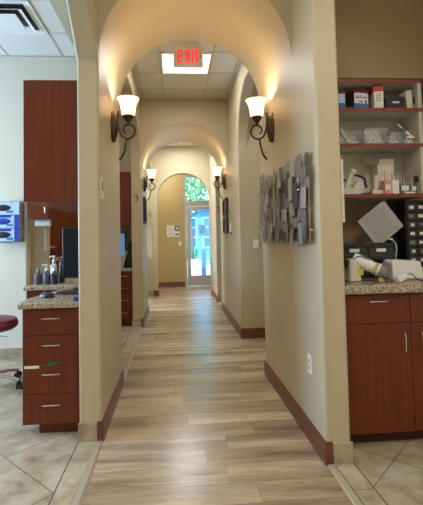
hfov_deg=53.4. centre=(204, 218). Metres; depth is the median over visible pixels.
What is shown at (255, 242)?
light switch
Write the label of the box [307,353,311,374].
power outlet
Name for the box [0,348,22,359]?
baseboard
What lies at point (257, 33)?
vault
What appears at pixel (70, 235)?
computer monitor
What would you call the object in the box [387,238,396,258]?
light
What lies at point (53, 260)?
pump bottle
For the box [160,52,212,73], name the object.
recessed light
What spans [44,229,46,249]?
strip
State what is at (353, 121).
shelf unit
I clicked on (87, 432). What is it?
baseboard
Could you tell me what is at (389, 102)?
carton
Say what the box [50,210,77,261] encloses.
wood panel
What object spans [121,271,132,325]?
drawer unit
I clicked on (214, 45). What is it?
grid
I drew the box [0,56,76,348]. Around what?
wall
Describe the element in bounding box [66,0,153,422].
wall
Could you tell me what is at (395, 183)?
tub
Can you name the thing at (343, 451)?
baseboard
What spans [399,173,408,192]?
tub
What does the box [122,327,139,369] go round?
floor
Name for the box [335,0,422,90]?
wall
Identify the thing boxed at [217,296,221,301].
baseboard
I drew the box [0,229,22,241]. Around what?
glove box
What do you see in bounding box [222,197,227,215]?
picture frame
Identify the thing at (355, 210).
wall
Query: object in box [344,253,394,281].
head
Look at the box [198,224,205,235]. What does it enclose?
notice
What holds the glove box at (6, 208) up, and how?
in the rack
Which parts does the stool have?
seat, leg, leg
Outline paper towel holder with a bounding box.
[34,219,51,225]
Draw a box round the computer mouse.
[40,291,54,297]
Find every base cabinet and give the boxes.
[27,290,56,298]
[345,293,422,442]
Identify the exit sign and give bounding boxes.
[173,41,202,67]
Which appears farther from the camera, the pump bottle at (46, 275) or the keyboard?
the pump bottle at (46, 275)
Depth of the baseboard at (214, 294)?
8.93 m
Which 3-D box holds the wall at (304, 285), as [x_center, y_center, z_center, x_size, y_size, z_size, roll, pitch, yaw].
[1.171,-0.167,6.137,1.560,3.420,7.275,-1,-3,-4]
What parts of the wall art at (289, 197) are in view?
metal plate, metal plate, metal plate, metal plate, metal plate, metal plate, metal plate, metal plate, metal plate, metal plate, metal plate, metal plate, metal plate, metal plate, metal plate, metal plate, metal plate, metal plate, metal plate, metal plate, metal plate, metal plate, metal plate, metal plate, metal plate, metal plate, metal plate, metal plate, metal plate, metal plate, metal plate, metal plate, metal plate, metal plate, metal plate, metal plate, metal plate, metal plate, metal plate, metal plate, metal plate, metal plate, metal plate, metal plate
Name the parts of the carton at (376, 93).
lid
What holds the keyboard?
on the countertop at (59, 301)
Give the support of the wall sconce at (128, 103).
attached to the wall at (99, 249)
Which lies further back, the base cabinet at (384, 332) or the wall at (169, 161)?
the wall at (169, 161)
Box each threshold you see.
[71,441,102,504]
[328,464,363,504]
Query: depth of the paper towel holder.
4.62 m
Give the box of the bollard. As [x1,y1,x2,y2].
[201,249,205,274]
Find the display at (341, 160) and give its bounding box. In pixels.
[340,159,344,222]
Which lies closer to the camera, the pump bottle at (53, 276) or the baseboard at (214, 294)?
the pump bottle at (53, 276)
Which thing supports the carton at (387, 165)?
on the shelf unit
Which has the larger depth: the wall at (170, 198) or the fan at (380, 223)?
the wall at (170, 198)
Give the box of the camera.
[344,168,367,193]
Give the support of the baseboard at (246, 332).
attached to the wall at (304, 285)
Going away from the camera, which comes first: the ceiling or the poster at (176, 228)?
the ceiling
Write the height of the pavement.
0.100 m
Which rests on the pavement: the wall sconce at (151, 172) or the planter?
the planter
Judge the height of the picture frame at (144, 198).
0.420 m
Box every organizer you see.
[343,242,394,277]
[387,200,422,269]
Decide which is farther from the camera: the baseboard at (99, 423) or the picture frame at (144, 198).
the picture frame at (144, 198)
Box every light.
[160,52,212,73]
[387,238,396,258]
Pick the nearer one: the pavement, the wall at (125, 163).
the wall at (125, 163)
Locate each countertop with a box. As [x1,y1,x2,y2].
[18,285,78,309]
[23,276,77,290]
[121,266,131,270]
[345,278,422,294]
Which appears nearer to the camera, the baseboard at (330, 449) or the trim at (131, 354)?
the baseboard at (330, 449)
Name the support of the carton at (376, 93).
on the shelf unit
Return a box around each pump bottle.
[33,265,41,284]
[42,264,49,283]
[49,256,56,273]
[49,264,57,283]
[57,257,64,282]
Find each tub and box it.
[380,171,391,193]
[391,177,398,193]
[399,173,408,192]
[410,175,415,191]
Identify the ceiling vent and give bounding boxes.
[0,0,47,33]
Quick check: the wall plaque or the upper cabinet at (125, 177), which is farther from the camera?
the upper cabinet at (125, 177)
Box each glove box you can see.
[0,202,22,214]
[0,215,22,228]
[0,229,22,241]
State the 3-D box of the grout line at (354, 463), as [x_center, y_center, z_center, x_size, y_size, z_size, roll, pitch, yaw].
[0.939,1.329,1.102,0.007,0.003,2.580,-1,-3,-4]
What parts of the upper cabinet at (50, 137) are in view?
door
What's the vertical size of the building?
3.700 m
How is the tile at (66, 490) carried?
attached to the floor at (33, 463)
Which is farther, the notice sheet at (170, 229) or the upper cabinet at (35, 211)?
the notice sheet at (170, 229)
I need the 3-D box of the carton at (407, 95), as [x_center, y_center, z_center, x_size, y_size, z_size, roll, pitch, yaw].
[1.496,-0.874,3.144,0.055,0.141,0.121,-1,-3,-4]
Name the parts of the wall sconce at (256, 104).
lamp shade, scroll arm, plate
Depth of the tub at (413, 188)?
3.08 m
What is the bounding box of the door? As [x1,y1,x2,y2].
[183,175,210,285]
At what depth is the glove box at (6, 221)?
4.60 m
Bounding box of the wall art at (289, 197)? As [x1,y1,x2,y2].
[257,151,313,245]
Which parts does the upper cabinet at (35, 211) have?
door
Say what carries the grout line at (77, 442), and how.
attached to the floor at (33, 463)
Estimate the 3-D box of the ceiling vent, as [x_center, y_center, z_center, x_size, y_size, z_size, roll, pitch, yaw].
[-1.884,-1.884,3.968,0.610,0.049,0.610,-1,-3,-4]
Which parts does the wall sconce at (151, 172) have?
plate, scroll arm, lamp shade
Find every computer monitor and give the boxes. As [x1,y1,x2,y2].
[62,227,78,289]
[120,232,125,256]
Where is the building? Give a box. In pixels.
[186,199,209,260]
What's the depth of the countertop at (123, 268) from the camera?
6.24 m
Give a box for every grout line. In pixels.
[48,442,78,504]
[354,463,387,504]
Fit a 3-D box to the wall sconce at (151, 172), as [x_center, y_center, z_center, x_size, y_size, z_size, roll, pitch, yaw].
[-0.898,-0.554,6.935,0.224,0.512,0.184,-1,-3,-4]
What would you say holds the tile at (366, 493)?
attached to the floor at (394, 468)
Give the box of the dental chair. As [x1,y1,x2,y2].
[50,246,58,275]
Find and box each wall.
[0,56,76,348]
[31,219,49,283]
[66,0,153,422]
[119,111,131,265]
[139,98,227,177]
[152,146,211,293]
[157,174,186,281]
[209,0,349,442]
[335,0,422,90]
[343,91,422,242]
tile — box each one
[49,441,95,504]
[335,463,385,504]
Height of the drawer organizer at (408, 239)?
0.555 m
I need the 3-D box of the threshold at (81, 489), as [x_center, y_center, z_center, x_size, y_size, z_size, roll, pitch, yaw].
[-0.594,1.376,1.508,0.048,0.007,2.415,-1,-3,-4]
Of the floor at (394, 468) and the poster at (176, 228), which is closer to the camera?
the floor at (394, 468)
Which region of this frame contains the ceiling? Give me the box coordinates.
[0,0,240,145]
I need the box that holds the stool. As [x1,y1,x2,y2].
[0,315,22,388]
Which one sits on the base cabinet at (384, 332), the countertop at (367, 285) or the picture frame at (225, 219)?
the countertop at (367, 285)
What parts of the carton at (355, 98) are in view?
lid, panel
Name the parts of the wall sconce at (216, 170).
lamp shade, scroll arm, plate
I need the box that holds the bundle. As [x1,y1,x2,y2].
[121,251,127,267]
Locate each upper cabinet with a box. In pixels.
[23,80,77,211]
[29,203,57,219]
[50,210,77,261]
[120,172,131,226]
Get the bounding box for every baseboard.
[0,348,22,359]
[78,422,96,441]
[97,421,101,440]
[102,369,123,441]
[132,319,140,326]
[143,304,148,326]
[148,291,153,295]
[159,282,184,286]
[212,289,216,300]
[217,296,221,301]
[221,302,241,338]
[242,328,264,338]
[264,360,327,465]
[327,442,333,464]
[333,442,352,463]
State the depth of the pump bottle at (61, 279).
4.12 m
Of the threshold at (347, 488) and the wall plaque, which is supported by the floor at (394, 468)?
the threshold at (347, 488)
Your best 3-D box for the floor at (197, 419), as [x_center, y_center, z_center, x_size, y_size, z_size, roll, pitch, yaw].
[0.609,1.557,4.992,2.910,0.100,13.000,-1,-3,-4]
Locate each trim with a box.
[0,0,66,55]
[123,327,142,379]
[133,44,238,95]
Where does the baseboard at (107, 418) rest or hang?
attached to the wall at (99, 249)
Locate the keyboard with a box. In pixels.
[55,290,78,294]
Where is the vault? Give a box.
[98,0,291,112]
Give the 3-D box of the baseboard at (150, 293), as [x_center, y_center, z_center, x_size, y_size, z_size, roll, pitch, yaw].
[-1.232,1.681,9.465,0.151,0.120,0.010,-1,-3,-4]
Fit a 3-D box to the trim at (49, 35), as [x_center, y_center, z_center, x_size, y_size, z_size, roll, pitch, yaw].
[-3.187,-1.990,1.540,3.940,0.016,6.350,-1,-3,-4]
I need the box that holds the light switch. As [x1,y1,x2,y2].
[253,240,258,248]
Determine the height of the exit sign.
0.263 m
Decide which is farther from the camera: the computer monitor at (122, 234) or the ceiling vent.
the computer monitor at (122, 234)
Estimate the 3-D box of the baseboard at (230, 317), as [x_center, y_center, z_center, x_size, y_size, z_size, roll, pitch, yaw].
[0.386,1.514,6.491,0.014,0.125,2.264,-1,-3,-4]
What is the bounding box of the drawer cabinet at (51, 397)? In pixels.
[23,308,79,432]
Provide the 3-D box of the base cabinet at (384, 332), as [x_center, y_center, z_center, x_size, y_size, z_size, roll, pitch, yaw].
[1.329,0.937,2.897,1.048,0.925,0.625,-1,-3,-4]
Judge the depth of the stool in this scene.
3.72 m
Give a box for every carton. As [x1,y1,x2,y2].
[338,91,345,107]
[345,90,367,107]
[359,156,397,189]
[369,86,383,107]
[383,97,403,107]
[397,90,412,107]
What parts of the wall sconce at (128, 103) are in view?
plate, scroll arm, lamp shade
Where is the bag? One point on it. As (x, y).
(128, 261)
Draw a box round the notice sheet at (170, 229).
[167,226,173,236]
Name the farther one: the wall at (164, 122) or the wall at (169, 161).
the wall at (169, 161)
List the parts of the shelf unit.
panel, panel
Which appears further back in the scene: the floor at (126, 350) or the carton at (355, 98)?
the floor at (126, 350)
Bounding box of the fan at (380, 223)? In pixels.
[358,200,402,246]
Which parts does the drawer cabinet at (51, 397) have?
drawer, drawer, drawer, drawer, handle, handle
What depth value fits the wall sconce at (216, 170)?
6.78 m
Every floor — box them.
[0,326,131,504]
[81,285,352,504]
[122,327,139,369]
[353,439,422,504]
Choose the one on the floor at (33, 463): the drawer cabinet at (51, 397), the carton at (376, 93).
the drawer cabinet at (51, 397)
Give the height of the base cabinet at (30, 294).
0.842 m
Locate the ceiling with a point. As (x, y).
(149, 62)
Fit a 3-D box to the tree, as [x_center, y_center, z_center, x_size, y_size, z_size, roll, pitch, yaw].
[-0.660,-0.774,18.239,2.668,5.818,2.644,-3,-3,34]
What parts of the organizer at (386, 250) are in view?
drawer, drawer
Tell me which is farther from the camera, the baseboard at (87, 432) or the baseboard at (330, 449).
the baseboard at (87, 432)
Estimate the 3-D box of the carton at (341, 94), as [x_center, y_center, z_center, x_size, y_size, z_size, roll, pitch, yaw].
[0.991,-0.861,3.122,0.056,0.136,0.122,-1,-3,-4]
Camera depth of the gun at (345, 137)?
3.07 m
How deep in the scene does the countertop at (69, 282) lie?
3.86 m
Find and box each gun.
[339,128,351,142]
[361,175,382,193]
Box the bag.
[124,240,131,267]
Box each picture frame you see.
[143,197,146,223]
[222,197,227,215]
[223,216,228,233]
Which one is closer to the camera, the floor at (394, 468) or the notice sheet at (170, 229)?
the floor at (394, 468)
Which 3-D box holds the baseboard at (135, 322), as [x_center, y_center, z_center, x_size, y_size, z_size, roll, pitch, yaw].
[-1.003,1.532,6.176,0.131,0.120,0.010,-1,-3,-4]
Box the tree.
[186,178,208,258]
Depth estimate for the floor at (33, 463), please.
2.59 m
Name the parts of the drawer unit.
drawer, drawer, drawer, drawer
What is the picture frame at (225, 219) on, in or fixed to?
attached to the wall at (304, 285)
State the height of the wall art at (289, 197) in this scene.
0.609 m
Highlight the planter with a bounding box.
[191,248,199,270]
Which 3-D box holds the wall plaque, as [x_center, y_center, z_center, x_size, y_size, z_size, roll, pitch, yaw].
[-0.703,-0.210,2.869,0.006,0.150,0.100,-1,-3,-4]
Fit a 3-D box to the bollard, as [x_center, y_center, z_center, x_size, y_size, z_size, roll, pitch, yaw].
[-0.042,1.481,14.182,0.220,0.920,0.217,-1,-3,-4]
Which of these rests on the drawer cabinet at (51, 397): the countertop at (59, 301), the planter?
the countertop at (59, 301)
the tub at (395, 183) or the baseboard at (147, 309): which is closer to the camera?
the tub at (395, 183)
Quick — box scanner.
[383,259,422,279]
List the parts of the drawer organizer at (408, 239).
drawer, drawer, drawer, drawer, drawer, drawer, drawer, drawer, drawer, drawer, drawer, drawer, drawer, drawer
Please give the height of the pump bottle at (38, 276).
0.187 m
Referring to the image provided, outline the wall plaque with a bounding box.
[100,176,103,199]
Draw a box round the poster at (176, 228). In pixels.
[174,225,179,236]
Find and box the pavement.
[187,260,209,277]
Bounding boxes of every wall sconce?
[111,95,138,160]
[143,169,156,200]
[211,167,225,197]
[245,97,273,159]
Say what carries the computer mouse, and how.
on the countertop at (59, 301)
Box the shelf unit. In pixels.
[338,79,422,200]
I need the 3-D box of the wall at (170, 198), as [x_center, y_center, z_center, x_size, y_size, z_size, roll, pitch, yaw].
[-0.635,0.101,11.416,2.800,3.420,0.150,-1,-3,-4]
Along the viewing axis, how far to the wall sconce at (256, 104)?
3.50 m
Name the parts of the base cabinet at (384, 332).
drawer, door, handle, drawer, door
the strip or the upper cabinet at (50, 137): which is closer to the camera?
the upper cabinet at (50, 137)

